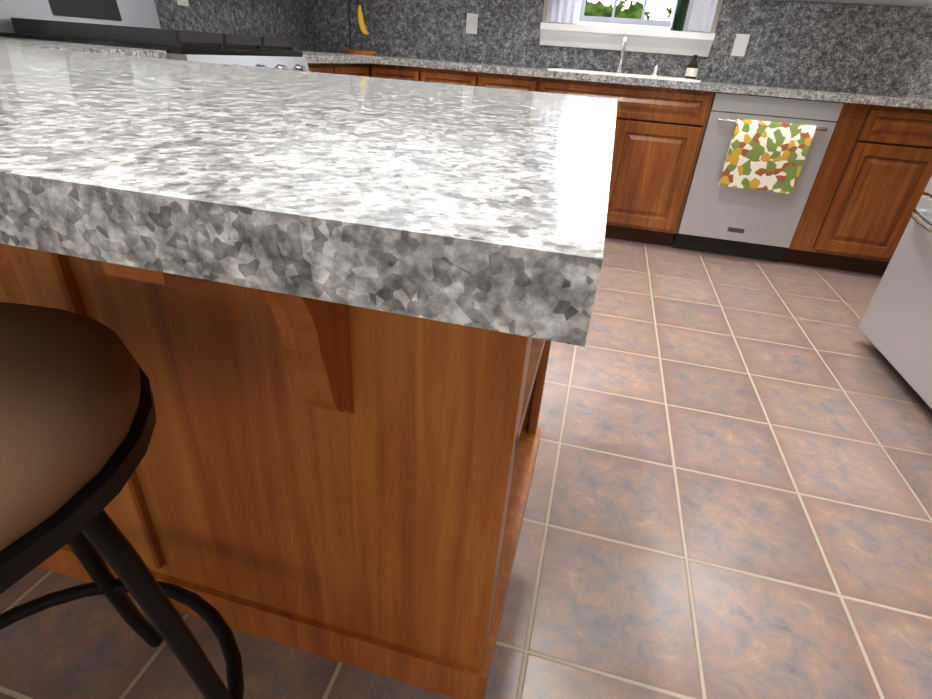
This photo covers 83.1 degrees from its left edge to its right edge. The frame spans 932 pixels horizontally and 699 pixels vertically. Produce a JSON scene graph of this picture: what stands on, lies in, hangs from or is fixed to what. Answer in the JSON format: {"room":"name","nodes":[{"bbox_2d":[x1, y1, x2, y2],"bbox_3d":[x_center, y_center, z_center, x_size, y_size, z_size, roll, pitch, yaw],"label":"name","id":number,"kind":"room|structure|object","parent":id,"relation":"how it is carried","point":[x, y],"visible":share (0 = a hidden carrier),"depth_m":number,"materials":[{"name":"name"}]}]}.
{"room":"kitchen","nodes":[
{"label":"kitchen","id":0,"kind":"room"},
{"bbox_2d":[0,234,931,698],"bbox_3d":[-1.767,1.139,-0.151,7.500,0.120,10.500,11,30,11],"label":"floor","id":1,"kind":"structure","parent":0,"point":[730,492],"depth_m":1.28,"materials":[{"name":"tile"}]},
{"bbox_2d":[0,302,243,698],"bbox_3d":[-0.488,0.219,0.436,0.510,1.064,0.580,11,30,11],"label":"bar stool","id":2,"kind":"object","parent":1,"relation":"on","point":[78,419],"visible":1,"depth_m":0.43,"materials":[{"name":"brown leather"}]},
{"bbox_2d":[0,0,308,71],"bbox_3d":[-1.184,-0.910,2.244,0.869,1.165,0.758,11,30,11],"label":"stove","id":3,"kind":"object","parent":1,"relation":"on","point":[128,23],"visible":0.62,"depth_m":1.89,"materials":[{"name":"silver metal"}]},
{"bbox_2d":[0,243,551,698],"bbox_3d":[-0.918,-0.067,1.081,2.139,0.876,0.935,11,30,11],"label":"base cabinet","id":4,"kind":"object","parent":1,"relation":"on","point":[340,483],"visible":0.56,"depth_m":0.74,"materials":[{"name":"brown wood"}]},
{"bbox_2d":[512,436,519,474],"bbox_3d":[-0.033,0.203,1.058,0.260,0.344,0.430,11,30,11],"label":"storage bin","id":5,"kind":"object","parent":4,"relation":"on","point":[516,455],"depth_m":1.24,"materials":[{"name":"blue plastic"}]},
{"bbox_2d":[307,63,368,76],"bbox_3d":[-1.216,-0.910,2.533,0.717,0.876,2.157,11,30,11],"label":"base cabinet","id":6,"kind":"object","parent":1,"relation":"on","point":[358,69],"visible":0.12,"depth_m":2.86,"materials":[{"name":"brown wood"}]},
{"bbox_2d":[368,63,931,274],"bbox_3d":[0.862,-1.234,3.385,4.294,0.876,0.667,11,30,11],"label":"base cabinet","id":7,"kind":"object","parent":1,"relation":"on","point":[872,178],"visible":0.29,"depth_m":2.93,"materials":[{"name":"brown wood"}]},
{"bbox_2d":[0,37,931,346],"bbox_3d":[0.490,-0.819,1.868,4.294,0.246,3.817,11,30,11],"label":"countertop","id":8,"kind":"structure","parent":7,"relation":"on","point":[476,207],"depth_m":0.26,"materials":[{"name":"stone"}]},
{"bbox_2d":[343,0,376,54],"bbox_3d":[-0.695,-2.109,3.436,0.220,0.315,0.220,11,30,11],"label":"stand","id":9,"kind":"object","parent":8,"relation":"on","point":[362,26],"visible":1,"depth_m":3.42,"materials":[{"name":"brown wood"}]},
{"bbox_2d":[615,37,657,75],"bbox_3d":[1.064,-1.791,3.223,0.264,0.204,0.228,11,30,11],"label":"faucet","id":10,"kind":"object","parent":8,"relation":"on","point":[619,68],"visible":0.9,"depth_m":3.31,"materials":[{"name":"silver metal"}]},
{"bbox_2d":[685,55,697,78],"bbox_3d":[1.386,-1.724,3.218,0.065,0.135,0.065,11,30,11],"label":"soap bottle","id":11,"kind":"object","parent":8,"relation":"on","point":[691,69],"visible":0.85,"depth_m":3.20,"materials":[{"name":"brown glass"}]},
{"bbox_2d":[672,92,843,261],"bbox_3d":[1.665,-1.058,3.186,0.620,0.873,0.671,11,30,11],"label":"dishwasher","id":12,"kind":"object","parent":1,"relation":"on","point":[739,222],"visible":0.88,"depth_m":2.97,"materials":[{"name":"silver metal"}]},
{"bbox_2d":[719,119,815,193],"bbox_3d":[1.607,-1.035,2.827,0.380,0.344,0.036,11,30,11],"label":"hanging towel","id":13,"kind":"object","parent":12,"relation":"hanging from","point":[766,156],"visible":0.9,"depth_m":2.81,"materials":[{"name":"multicoloured fabric"}]},
{"bbox_2d":[858,176,931,408],"bbox_3d":[2.010,-0.545,1.371,1.020,1.808,0.910,11,30,11],"label":"refrigerator","id":14,"kind":"object","parent":1,"relation":"on","point":[895,326],"visible":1,"depth_m":1.93,"materials":[{"name":"silver metal"}]},
{"bbox_2d":[302,0,931,98],"bbox_3d":[-1.672,-0.117,-0.861,7.500,2.770,10.500,11,30,11],"label":"wall","id":15,"kind":"structure","parent":0,"point":[714,23],"depth_m":3.24,"materials":[{"name":"paint"}]},
{"bbox_2d":[154,0,931,98],"bbox_3d":[0.515,-1.115,1.712,4.294,0.440,3.797,11,30,11],"label":"backsplash","id":16,"kind":"structure","parent":15,"relation":"attached to","point":[864,48],"depth_m":3.21,"materials":[{"name":"stone"}]},
{"bbox_2d":[177,0,188,5],"label":"electrical outlets","id":17,"kind":"object","parent":16,"relation":"attached to","point":[179,2],"depth_m":2.60,"materials":[{"name":"beige plastic"}]},
{"bbox_2d":[466,13,477,33],"label":"electrical outlets","id":18,"kind":"object","parent":16,"relation":"attached to","point":[472,19],"depth_m":3.49,"materials":[{"name":"beige plastic"}]},
{"bbox_2d":[731,34,749,55],"label":"electrical outlets","id":19,"kind":"object","parent":16,"relation":"attached to","point":[740,45],"depth_m":3.18,"materials":[{"name":"beige plastic"}]},
{"bbox_2d":[540,0,715,56],"bbox_3d":[1.026,-2.323,3.137,1.040,0.944,0.247,11,30,11],"label":"window","id":20,"kind":"structure","parent":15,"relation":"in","point":[642,34],"depth_m":3.28,"materials":[{"name":"white"}]},
{"bbox_2d":[546,0,717,31],"bbox_3d":[1.029,-2.413,3.066,1.060,0.910,0.039,11,30,11],"label":"curtains","id":21,"kind":"object","parent":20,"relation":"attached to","point":[700,15],"visible":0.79,"depth_m":3.20,"materials":[{"name":"white fabric"}]},
{"bbox_2d":[670,0,689,30],"bbox_3d":[1.286,-2.114,3.076,0.076,0.432,0.074,11,30,11],"label":"wine bottle","id":22,"kind":"object","parent":20,"relation":"on","point":[679,15],"visible":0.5,"depth_m":3.12,"materials":[{"name":"green glass"}]},
{"bbox_2d":[790,0,931,6],"bbox_3d":[0.343,-1.818,1.549,3.772,0.915,3.512,11,30,11],"label":"upper cabinet","id":23,"kind":"object","parent":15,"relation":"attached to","point":[915,3],"visible":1,"depth_m":2.87,"materials":[{"name":"grey"}]},
{"label":"outside","id":24,"kind":"structure","parent":0,"visible":0},
{"bbox_2d":[584,0,675,20],"bbox_3d":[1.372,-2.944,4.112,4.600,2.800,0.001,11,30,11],"label":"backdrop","id":25,"kind":"structure","parent":24,"point":[656,9],"depth_m":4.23,"materials":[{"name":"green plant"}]}
]}

